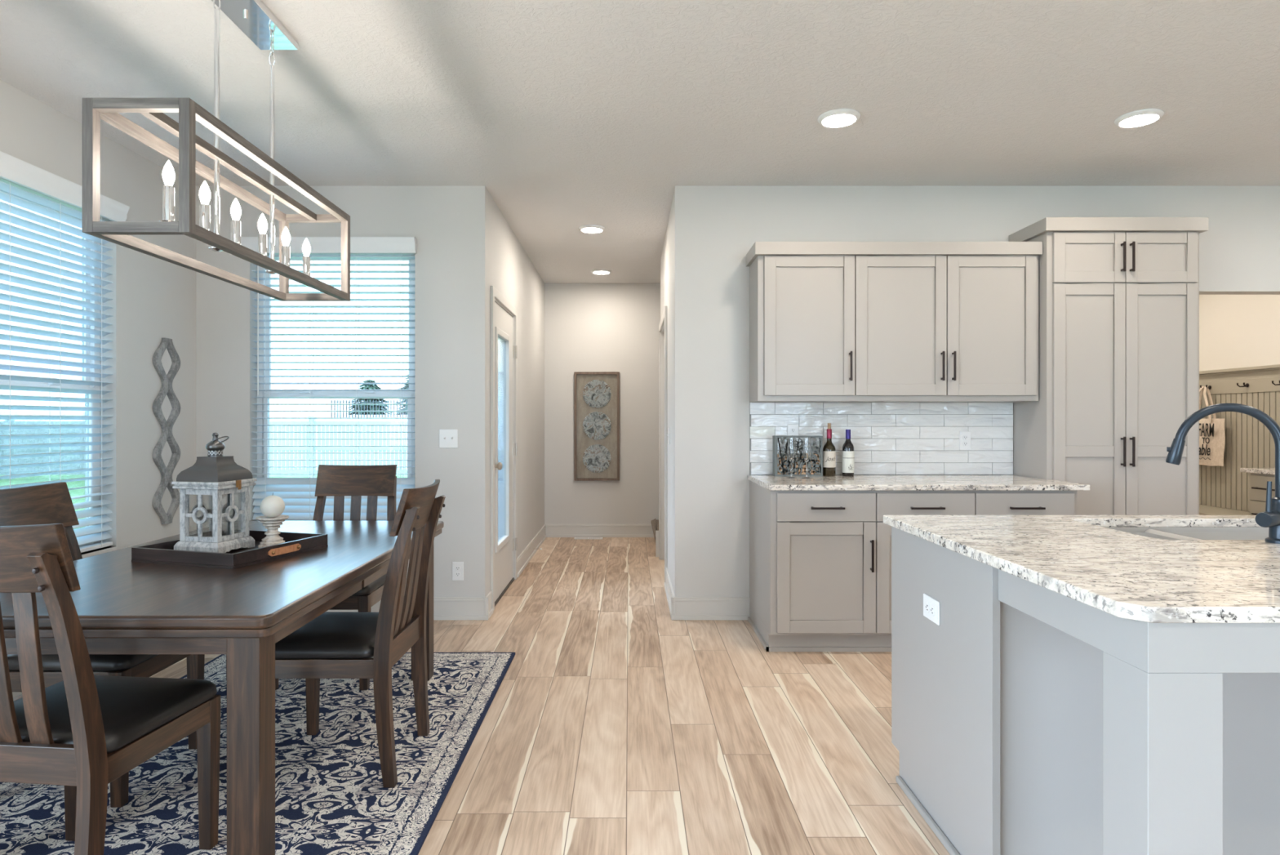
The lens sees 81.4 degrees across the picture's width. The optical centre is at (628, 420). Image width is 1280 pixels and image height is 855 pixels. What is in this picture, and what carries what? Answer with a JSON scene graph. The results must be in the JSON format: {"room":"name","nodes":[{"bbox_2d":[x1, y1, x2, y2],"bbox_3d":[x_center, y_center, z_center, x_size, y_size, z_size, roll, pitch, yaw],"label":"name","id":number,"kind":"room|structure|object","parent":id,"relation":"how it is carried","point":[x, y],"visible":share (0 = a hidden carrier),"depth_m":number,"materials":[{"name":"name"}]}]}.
{"room":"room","nodes":[
{"label":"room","id":0,"kind":"room"},
{"bbox_2d":[0,79,195,558],"bbox_3d":[-2.810,-0.117,0.625,0.140,2.743,8.450,0,0,0],"label":"wall","id":1,"kind":"structure","parent":0,"point":[154,299],"depth_m":4.12,"materials":[{"name":"grey paint"}]},
{"bbox_2d":[12,691,22,700],"bbox_3d":[-2.728,1.186,2.381,0.024,0.142,4.661,0,0,0],"label":"baseboard","id":2,"kind":"structure","parent":1,"relation":"attached to","point":[16,695],"depth_m":3.31,"materials":[{"name":"white paint"}]},
{"bbox_2d":[0,189,117,558],"bbox_3d":[-2.804,-0.215,3.453,0.141,1.807,1.046,0,0,0],"label":"window","id":3,"kind":"structure","parent":1,"relation":"in","point":[75,492],"depth_m":3.67,"materials":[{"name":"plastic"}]},
{"bbox_2d":[0,151,129,552],"bbox_3d":[-2.742,-0.244,3.446,0.120,1.814,1.101,0,0,0],"label":"blind","id":4,"kind":"object","parent":3,"relation":"attached to","point":[18,177],"visible":0.86,"depth_m":3.58,"materials":[{"name":"white plastic"}]},
{"bbox_2d":[152,337,180,524],"bbox_3d":[-2.726,0.059,4.395,0.024,1.092,0.240,0,0,0],"label":"wall decor","id":5,"kind":"object","parent":1,"relation":"attached to","point":[166,359],"visible":0.99,"depth_m":4.38,"materials":[{"name":"grey metal"}]},
{"bbox_2d":[488,192,544,591],"bbox_3d":[-0.980,-0.117,6.446,0.140,2.743,3.189,0,0,0],"label":"wall","id":6,"kind":"structure","parent":0,"point":[512,272],"depth_m":6.54,"materials":[{"name":"grey paint"}]},
{"bbox_2d":[484,591,493,618],"bbox_3d":[-0.898,1.186,4.780,0.024,0.142,0.179,0,0,0],"label":"baseboard","id":7,"kind":"structure","parent":6,"relation":"attached to","point":[489,594],"depth_m":4.79,"materials":[{"name":"white paint"}]},
{"bbox_2d":[490,285,516,610],"bbox_3d":[-0.966,0.181,5.418,0.148,2.147,1.055,0,0,0],"label":"trim","id":8,"kind":"structure","parent":6,"relation":"attached to","point":[495,295],"depth_m":4.93,"materials":[{"name":"white paint"}]},
{"bbox_2d":[494,301,517,605],"bbox_3d":[-0.943,0.220,5.439,0.175,2.070,0.953,0,0,0],"label":"door","id":9,"kind":"structure","parent":6,"relation":"in","point":[504,347],"depth_m":5.48,"materials":[{"name":"white paint"}]},
{"bbox_2d":[516,524,546,577],"bbox_3d":[-0.898,1.186,6.990,0.024,0.142,2.051,0,0,0],"label":"baseboard","id":10,"kind":"structure","parent":6,"relation":"attached to","point":[524,557],"depth_m":6.74,"materials":[{"name":"white paint"}]},
{"bbox_2d":[150,537,950,854],"bbox_3d":[1.420,1.315,2.210,8.600,0.120,11.900,0,0,0],"label":"floor","id":11,"kind":"structure","parent":0,"point":[614,725],"depth_m":3.00,"materials":[{"name":"brown wood"}]},
{"bbox_2d":[0,652,515,854],"bbox_3d":[-1.390,1.249,2.775,1.560,0.012,2.450,0,0,0],"label":"area rug","id":12,"kind":"object","parent":11,"relation":"on","point":[331,797],"visible":0.44,"depth_m":2.55,"materials":[{"name":"blue fabric"}]},
{"bbox_2d":[0,481,204,807],"bbox_3d":[-1.901,0.737,2.620,0.571,1.011,0.472,0,0,0],"label":"dining chair","id":13,"kind":"object","parent":12,"relation":"on","point":[48,503],"visible":0.25,"depth_m":2.59,"materials":[{"name":"brown wood"}]},
{"bbox_2d":[7,653,159,671],"bbox_3d":[-1.830,0.776,2.620,0.430,0.059,0.472,0,0,0],"label":"seat cushion","id":14,"kind":"object","parent":13,"relation":"on","point":[51,662],"depth_m":2.40,"materials":[{"name":"black leather"}]},
{"bbox_2d":[0,523,220,854],"bbox_3d":[-1.464,0.737,1.945,0.472,1.011,0.571,0,0,6],"label":"dining chair","id":15,"kind":"object","parent":12,"relation":"on","point":[81,732],"visible":1,"depth_m":1.75,"materials":[{"name":"brown wood"}]},
{"bbox_2d":[13,675,217,753],"bbox_3d":[-1.457,0.776,2.015,0.472,0.059,0.430,0,0,6],"label":"seat cushion","id":16,"kind":"object","parent":15,"relation":"on","point":[135,710],"depth_m":1.98,"materials":[{"name":"black leather"}]},
{"bbox_2d":[0,520,444,854],"bbox_3d":[-1.438,0.868,2.785,1.057,0.750,1.810,0,0,0],"label":"dining table","id":17,"kind":"object","parent":12,"relation":"on","point":[123,606],"visible":0.64,"depth_m":1.99,"materials":[{"name":"brown wood"}]},
{"bbox_2d":[131,529,328,568],"bbox_3d":[-1.459,0.468,2.757,0.473,0.050,0.464,0,0,17],"label":"serving tray","id":18,"kind":"object","parent":17,"relation":"on","point":[161,553],"visible":0.7,"depth_m":2.59,"materials":[{"name":"brown wood"}]},
{"bbox_2d":[171,431,257,552],"bbox_3d":[-1.545,0.263,2.784,0.205,0.440,0.198,0,0,13],"label":"candle lantern","id":19,"kind":"object","parent":18,"relation":"on","point":[226,482],"visible":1,"depth_m":2.73,"materials":[{"name":"white wood"}]},
{"bbox_2d":[255,514,288,547],"bbox_3d":[-1.372,0.426,2.865,0.116,0.114,0.116,0,0,0],"label":"candle holder","id":20,"kind":"object","parent":18,"relation":"on","point":[272,524],"visible":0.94,"depth_m":2.84,"materials":[{"name":"white wood"}]},
{"bbox_2d":[260,492,284,517],"bbox_3d":[-1.372,0.324,2.865,0.087,0.096,0.087,0,0,0],"label":"candle","id":21,"kind":"object","parent":20,"relation":"on","point":[272,506],"visible":1,"depth_m":2.84,"materials":[{"name":"beige wax"}]},
{"bbox_2d":[275,464,396,689],"bbox_3d":[-1.437,0.737,3.701,0.472,1.011,0.571,0,0,0],"label":"dining chair","id":22,"kind":"object","parent":12,"relation":"on","point":[338,481],"visible":0.43,"depth_m":3.91,"materials":[{"name":"brown wood"}]},
{"bbox_2d":[351,573,386,595],"bbox_3d":[-1.437,0.776,3.630,0.472,0.059,0.430,0,0,0],"label":"seat cushion","id":23,"kind":"object","parent":22,"relation":"on","point":[376,586],"depth_m":3.51,"materials":[{"name":"black leather"}]},
{"bbox_2d":[275,479,445,786],"bbox_3d":[-1.004,0.737,2.745,0.571,1.011,0.472,0,0,0],"label":"dining chair","id":24,"kind":"object","parent":12,"relation":"on","point":[333,644],"visible":0.94,"depth_m":2.56,"materials":[{"name":"brown wood"}]},
{"bbox_2d":[275,611,378,658],"bbox_3d":[-1.075,0.776,2.745,0.430,0.059,0.472,0,0,0],"label":"seat cushion","id":25,"kind":"object","parent":24,"relation":"on","point":[331,634],"depth_m":2.57,"materials":[{"name":"black leather"}]},
{"bbox_2d":[573,537,602,538],"bbox_3d":[-0.430,1.252,7.945,0.300,0.006,0.110,0,0,0],"label":"floor vent","id":26,"kind":"object","parent":11,"relation":"in","point":[575,537],"visible":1,"depth_m":7.90,"materials":[{"name":"white plastic"}]},
{"bbox_2d":[651,518,658,539],"bbox_3d":[1.428,0.772,7.460,2.376,0.966,1.120,0,0,0],"label":"stairs","id":27,"kind":"structure","parent":11,"relation":"on","point":[655,522],"depth_m":7.58,"materials":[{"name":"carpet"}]},
{"bbox_2d":[747,480,1077,651],"bbox_3d":[1.590,0.813,4.333,1.680,0.884,0.749,0,0,0],"label":"base cabinet","id":28,"kind":"object","parent":11,"relation":"on","point":[820,561],"visible":0.63,"depth_m":3.99,"materials":[{"name":"grey paint"}]},
{"bbox_2d":[746,474,1089,490],"bbox_3d":[1.605,0.356,4.338,1.711,0.030,0.746,0,0,0],"label":"countertop","id":29,"kind":"structure","parent":28,"relation":"on","point":[838,482],"depth_m":4.08,"materials":[{"name":"beige stone"}]},
{"bbox_2d":[786,437,796,478],"bbox_3d":[0.972,0.221,4.440,0.064,0.240,0.064,0,0,0],"label":"champagne flute","id":30,"kind":"object","parent":29,"relation":"on","point":[791,441],"visible":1,"depth_m":4.42,"materials":[{"name":"clear glass"}]},
{"bbox_2d":[772,435,822,475],"bbox_3d":[1.045,0.216,4.607,0.294,0.248,0.076,0,0,0],"label":"box","id":31,"kind":"object","parent":29,"relation":"on","point":[820,447],"visible":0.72,"depth_m":4.57,"materials":[{"name":"grey metal"}]},
{"bbox_2d":[801,437,812,478],"bbox_3d":[1.058,0.221,4.420,0.064,0.240,0.064,0,0,0],"label":"champagne flute","id":32,"kind":"object","parent":29,"relation":"on","point":[806,441],"visible":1,"depth_m":4.40,"materials":[{"name":"clear glass"}]},
{"bbox_2d":[822,422,835,475],"bbox_3d":[1.240,0.177,4.599,0.078,0.327,0.078,0,0,0],"label":"wine bottle","id":33,"kind":"object","parent":29,"relation":"on","point":[828,449],"visible":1,"depth_m":4.57,"materials":[{"name":"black glass"}]},
{"bbox_2d":[842,429,854,475],"bbox_3d":[1.357,0.197,4.599,0.072,0.288,0.073,0,0,0],"label":"wine bottle","id":34,"kind":"object","parent":29,"relation":"on","point":[848,457],"visible":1,"depth_m":4.57,"materials":[{"name":"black glass"}]},
{"bbox_2d":[891,526,1279,854],"bbox_3d":[2.140,0.813,2.025,2.422,0.884,1.300,0,0,0],"label":"kitchen island","id":35,"kind":"object","parent":11,"relation":"on","point":[1034,718],"visible":0.8,"depth_m":1.95,"materials":[{"name":"grey paint"}]},
{"bbox_2d":[923,593,939,625],"bbox_3d":[0.940,0.585,2.315,0.009,0.072,0.118,0,0,0],"label":"wall outlet","id":36,"kind":"object","parent":35,"relation":"attached to","point":[931,606],"visible":1,"depth_m":2.30,"materials":[{"name":"white plastic"}]},
{"bbox_2d":[925,601,929,612],"bbox_3d":[0.937,0.585,2.334,0.003,0.033,0.025,0,0,0],"label":"socket","id":37,"kind":"object","parent":36,"relation":"attached to","point":[927,603],"depth_m":2.33,"materials":[{"name":"grey plastic"}]},
{"bbox_2d":[930,604,934,615],"bbox_3d":[0.937,0.585,2.296,0.003,0.033,0.025,0,0,0],"label":"socket","id":38,"kind":"object","parent":36,"relation":"attached to","point":[932,606],"depth_m":2.29,"materials":[{"name":"grey plastic"}]},
{"bbox_2d":[883,515,1279,622],"bbox_3d":[2.156,0.356,2.031,2.468,0.030,1.338,0,0,0],"label":"island countertop","id":39,"kind":"structure","parent":35,"relation":"on","point":[1121,574],"depth_m":1.85,"materials":[{"name":"beige stone"}]},
{"bbox_2d":[1103,526,1268,539],"bbox_3d":[1.930,0.473,2.368,0.840,0.204,0.504,0,0,0],"label":"sink","id":40,"kind":"object","parent":39,"relation":"in","point":[1159,532],"visible":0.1,"depth_m":2.60,"materials":[{"name":"grey ceramic"}]},
{"bbox_2d":[1165,403,1279,543],"bbox_3d":[1.714,0.144,2.112,0.298,0.392,0.115,0,0,24],"label":"kitchen faucet","id":41,"kind":"object","parent":39,"relation":"on","point":[1270,518],"visible":1,"depth_m":2.10,"materials":[{"name":"grey metal"}]},
{"bbox_2d":[1008,217,1208,515],"bbox_3d":[2.873,0.041,4.490,0.937,2.428,0.437,0,0,0],"label":"pantry cabinet","id":42,"kind":"object","parent":11,"relation":"on","point":[1118,297],"visible":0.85,"depth_m":4.32,"materials":[{"name":"grey paint"}]},
{"bbox_2d":[1199,504,1249,515],"bbox_3d":[4.960,1.006,6.210,0.439,0.498,1.580,0,0,0],"label":"storage bench","id":43,"kind":"object","parent":11,"relation":"on","point":[1203,509],"visible":0.04,"depth_m":6.21,"materials":[{"name":"beige paint"}]},
{"bbox_2d":[1249,472,1275,515],"bbox_3d":[4.801,0.813,5.103,0.729,0.884,0.534,0,0,0],"label":"base cabinet","id":44,"kind":"object","parent":11,"relation":"on","point":[1258,482],"visible":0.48,"depth_m":5.27,"materials":[{"name":"beige paint"}]},
{"bbox_2d":[1240,467,1275,474],"bbox_3d":[4.805,0.356,5.123,0.720,0.030,0.574,0,0,0],"label":"countertop","id":45,"kind":"structure","parent":44,"relation":"on","point":[1257,470],"depth_m":5.26,"materials":[{"name":"beige stone"}]},
{"bbox_2d":[544,283,660,524],"bbox_3d":[0.770,-0.117,8.100,3.660,2.743,0.120,0,0,0],"label":"wall","id":46,"kind":"structure","parent":0,"point":[588,326],"depth_m":8.04,"materials":[{"name":"grey paint"}]},
{"bbox_2d":[573,371,619,480],"bbox_3d":[-0.344,0.058,8.022,0.487,1.172,0.035,0,0,0],"label":"framed art","id":47,"kind":"object","parent":46,"relation":"attached to","point":[596,393],"visible":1,"depth_m":8.02,"materials":[{"name":"brown wood"}]},
{"bbox_2d":[545,524,654,537],"bbox_3d":[0.845,1.185,8.028,3.510,0.141,0.024,0,0,0],"label":"baseboard","id":48,"kind":"structure","parent":46,"relation":"attached to","point":[551,530],"depth_m":8.03,"materials":[{"name":"white paint"}]},
{"bbox_2d":[0,0,1279,283],"bbox_3d":[1.420,-1.538,2.210,8.600,0.100,11.900,0,0,0],"label":"ceiling","id":49,"kind":"structure","parent":0,"point":[571,114],"depth_m":3.35,"materials":[{"name":"white paint"}]},
{"bbox_2d":[82,0,350,301],"bbox_3d":[-1.375,-1.007,2.674,0.300,0.962,1.199,0,0,0],"label":"linear chandelier","id":50,"kind":"object","parent":49,"relation":"hanging from","point":[253,18],"visible":1,"depth_m":2.43,"materials":[{"name":"silver metal"}]},
{"bbox_2d":[159,160,311,286],"bbox_3d":[-1.375,-0.678,2.700,0.048,0.199,1.001,0,0,0],"label":"bulbs","id":51,"kind":"object","parent":50,"relation":"on","point":[168,174],"depth_m":2.59,"materials":[{"name":"white glass"}]},
{"bbox_2d":[578,224,604,233],"bbox_3d":[-0.285,-1.476,5.740,0.202,0.023,0.202,0,0,0],"label":"recessed light","id":52,"kind":"object","parent":49,"relation":"in","point":[590,228],"visible":1,"depth_m":5.69,"materials":[{"name":"white plastic"}]},
{"bbox_2d":[591,268,611,274],"bbox_3d":[-0.273,-1.476,7.380,0.202,0.023,0.202,0,0,0],"label":"recessed light","id":53,"kind":"object","parent":49,"relation":"in","point":[598,271],"visible":1,"depth_m":7.33,"materials":[{"name":"white plastic"}]},
{"bbox_2d":[817,108,860,128],"bbox_3d":[1.030,-1.476,3.645,0.202,0.023,0.202,0,0,0],"label":"recessed light","id":54,"kind":"object","parent":49,"relation":"in","point":[841,117],"visible":1,"depth_m":3.61,"materials":[{"name":"white plastic"}]},
{"bbox_2d":[1114,108,1164,128],"bbox_3d":[2.500,-1.476,3.645,0.202,0.023,0.202,0,0,0],"label":"recessed light","id":55,"kind":"object","parent":49,"relation":"in","point":[1141,117],"visible":1,"depth_m":3.61,"materials":[{"name":"white plastic"}]},
{"bbox_2d":[660,195,673,589],"bbox_3d":[0.351,-0.117,5.846,0.117,2.743,2.029,0,0,0],"label":"wall","id":56,"kind":"structure","parent":0,"point":[667,255],"depth_m":5.42,"materials":[{"name":"grey paint"}]},
{"bbox_2d":[655,530,658,556],"bbox_3d":[0.270,1.135,6.880,0.040,0.240,0.036,0,0,0],"label":"trim","id":57,"kind":"structure","parent":56,"relation":"attached to","point":[656,531],"depth_m":6.86,"materials":[{"name":"white paint"}]},
{"bbox_2d":[658,306,666,582],"bbox_3d":[0.343,0.189,6.230,0.135,2.132,1.140,0,0,0],"label":"trim","id":58,"kind":"structure","parent":56,"relation":"attached to","point":[663,323],"depth_m":6.72,"materials":[{"name":"white paint"}]},
{"bbox_2d":[666,427,670,444],"bbox_3d":[0.283,0.108,5.330,0.020,0.118,0.072,0,0,0],"label":"light switch","id":59,"kind":"object","parent":56,"relation":"attached to","point":[668,435],"visible":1,"depth_m":5.31,"materials":[{"name":"white plastic"}]},
{"bbox_2d":[664,567,675,615],"bbox_3d":[0.281,1.186,5.176,0.024,0.142,0.969,0,0,0],"label":"baseboard","id":60,"kind":"structure","parent":56,"relation":"attached to","point":[668,585],"depth_m":5.09,"materials":[{"name":"white paint"}]},
{"bbox_2d":[195,186,1279,596],"bbox_3d":[1.430,-0.117,4.781,8.340,2.743,0.140,0,0,0],"label":"wall","id":61,"kind":"structure","parent":0,"point":[715,228],"depth_m":4.71,"materials":[{"name":"grey paint"}]},
{"bbox_2d":[257,254,414,520],"bbox_3d":[-1.877,-0.215,4.776,1.046,1.806,0.141,0,0,0],"label":"window","id":62,"kind":"structure","parent":61,"relation":"in","point":[261,380],"depth_m":4.80,"materials":[{"name":"white plastic"}]},
{"bbox_2d":[240,236,417,519],"bbox_3d":[-1.889,-0.244,4.713,1.093,1.814,0.120,0,0,0],"label":"blind","id":63,"kind":"object","parent":62,"relation":"attached to","point":[298,494],"visible":0.7,"depth_m":4.74,"materials":[{"name":"white plastic"}]},
{"bbox_2d":[326,596,488,619],"bbox_3d":[-1.801,1.185,4.699,1.830,0.141,0.024,0,0,0],"label":"baseboard","id":64,"kind":"structure","parent":61,"relation":"attached to","point":[444,607],"depth_m":4.70,"materials":[{"name":"white paint"}]},
{"bbox_2d":[439,429,457,448],"bbox_3d":[-1.140,0.112,4.701,0.118,0.118,0.020,0,0,0],"label":"light switch","id":65,"kind":"object","parent":61,"relation":"attached to","point":[448,438],"visible":1,"depth_m":4.71,"materials":[{"name":"white plastic"}]},
{"bbox_2d":[452,561,463,580],"bbox_3d":[-1.081,0.950,4.706,0.072,0.118,0.009,0,0,0],"label":"wall outlet","id":66,"kind":"object","parent":61,"relation":"attached to","point":[457,566],"visible":1,"depth_m":4.71,"materials":[{"name":"white plastic"}]},
{"bbox_2d":[671,596,750,619],"bbox_3d":[0.516,1.185,4.699,0.495,0.141,0.024,0,0,0],"label":"baseboard","id":67,"kind":"structure","parent":61,"relation":"attached to","point":[686,607],"depth_m":4.70,"materials":[{"name":"white paint"}]},
{"bbox_2d":[749,402,1013,474],"bbox_3d":[1.597,0.112,4.703,1.662,0.457,0.014,0,0,0],"label":"tile backsplash","id":68,"kind":"structure","parent":61,"relation":"attached to","point":[886,437],"depth_m":4.70,"materials":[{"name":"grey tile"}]},
{"bbox_2d":[786,424,798,442],"bbox_3d":[1.036,0.080,4.691,0.072,0.118,0.009,0,0,0],"label":"wall outlet","id":69,"kind":"object","parent":68,"relation":"attached to","point":[792,429],"visible":0.74,"depth_m":4.69,"materials":[{"name":"white plastic"}]},
{"bbox_2d":[790,428,795,432],"bbox_3d":[1.036,0.060,4.688,0.033,0.025,0.003,0,0,0],"label":"socket","id":70,"kind":"object","parent":69,"relation":"attached to","point":[792,430],"depth_m":4.69,"materials":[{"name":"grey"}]},
{"bbox_2d":[959,431,970,449],"bbox_3d":[2.122,0.125,4.691,0.072,0.118,0.009,0,0,0],"label":"wall outlet","id":71,"kind":"object","parent":68,"relation":"attached to","point":[964,436],"visible":1,"depth_m":4.69,"materials":[{"name":"white plastic"}]},
{"bbox_2d":[962,441,968,445],"bbox_3d":[2.122,0.144,4.688,0.033,0.025,0.003,0,0,0],"label":"socket","id":72,"kind":"object","parent":71,"relation":"attached to","point":[964,443],"depth_m":4.69,"materials":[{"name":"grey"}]},
{"bbox_2d":[746,241,1042,402],"bbox_3d":[1.585,-0.585,4.528,1.686,0.933,0.362,0,0,0],"label":"upper cabinet","id":73,"kind":"object","parent":61,"relation":"attached to","point":[830,322],"visible":1,"depth_m":4.39,"materials":[{"name":"grey paint"}]},
{"bbox_2d":[1199,294,1279,511],"bbox_3d":[5.240,-0.117,6.016,0.120,2.743,2.369,0,0,0],"label":"wall","id":74,"kind":"structure","parent":0,"point":[1236,331],"depth_m":6.32,"materials":[{"name":"white paint"}]},
{"bbox_2d":[1199,364,1279,511],"bbox_3d":[5.150,0.155,6.015,0.066,1.200,2.350,0,0,0],"label":"panelling","id":75,"kind":"object","parent":74,"relation":"attached to","point":[1249,443],"visible":0.53,"depth_m":6.28,"materials":[{"name":"beige paint"}]},
{"bbox_2d":[1200,384,1211,389],"bbox_3d":[5.126,-0.298,6.600,0.062,0.037,0.079,0,0,0],"label":"coat hook","id":76,"kind":"object","parent":75,"relation":"attached to","point":[1209,386],"visible":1,"depth_m":6.59,"materials":[{"name":"brown metal"}]},
{"bbox_2d":[1199,386,1225,466],"bbox_3d":[5.093,0.043,6.601,0.072,0.701,0.464,0,0,4],"label":"tote bag","id":77,"kind":"object","parent":76,"relation":"hanging from","point":[1211,431],"visible":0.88,"depth_m":6.49,"materials":[{"name":"fabric"}]},
{"bbox_2d":[1236,382,1248,386],"bbox_3d":[5.126,-0.298,6.200,0.062,0.037,0.079,0,0,0],"label":"coat hook","id":78,"kind":"object","parent":75,"relation":"attached to","point":[1246,384],"visible":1,"depth_m":6.19,"materials":[{"name":"brown metal"}]},
{"label":"outside","id":79,"kind":"structure","parent":0,"visible":0},
{"bbox_2d":[269,413,407,469],"bbox_3d":[-30.000,0.355,58.000,120.000,2.600,74.000,0,0,0],"label":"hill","id":80,"kind":"structure","parent":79,"point":[271,415],"depth_m":35.74,"materials":[{"name":"white"}]},
{"bbox_2d":[330,400,407,417],"bbox_3d":[-13.700,-0.585,39.980,4.600,1.080,0.040,0,0,0],"label":"picket fence","id":81,"kind":"object","parent":80,"relation":"on","point":[331,402],"visible":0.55,"depth_m":39.97,"materials":[{"name":"grey metal"}]},
{"bbox_2d":[346,378,395,414],"bbox_3d":[-24.434,-1.955,70.101,4.820,3.959,4.466,0,0,0],"label":"spruce tree","id":82,"kind":"object","parent":80,"relation":"on","point":[365,386],"visible":0.53,"depth_m":69.42,"materials":[{"name":"green plant"}]},
{"bbox_2d":[391,372,408,414],"bbox_3d":[-20.078,-2.486,69.985,4.366,4.641,4.284,0,0,0],"label":"spruce tree","id":83,"kind":"object","parent":80,"relation":"on","point":[406,386],"visible":0.07,"depth_m":69.37,"materials":[{"name":"green plant"}]},
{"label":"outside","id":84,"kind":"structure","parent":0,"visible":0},
{"bbox_2d":[269,469,407,477],"bbox_3d":[-15.000,1.530,35.000,90.000,0.250,110.000,0,0,0],"label":"lawn","id":85,"kind":"structure","parent":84,"point":[270,475],"depth_m":19.09,"materials":[{"name":"green plant"}]},
{"bbox_2d":[269,416,407,477],"bbox_3d":[-11.390,0.650,18.000,21.980,1.510,0.160,0,0,0],"label":"vinyl fence","id":86,"kind":"object","parent":85,"relation":"on","point":[311,421],"visible":0.19,"depth_m":17.99,"materials":[{"name":"grey plastic"}]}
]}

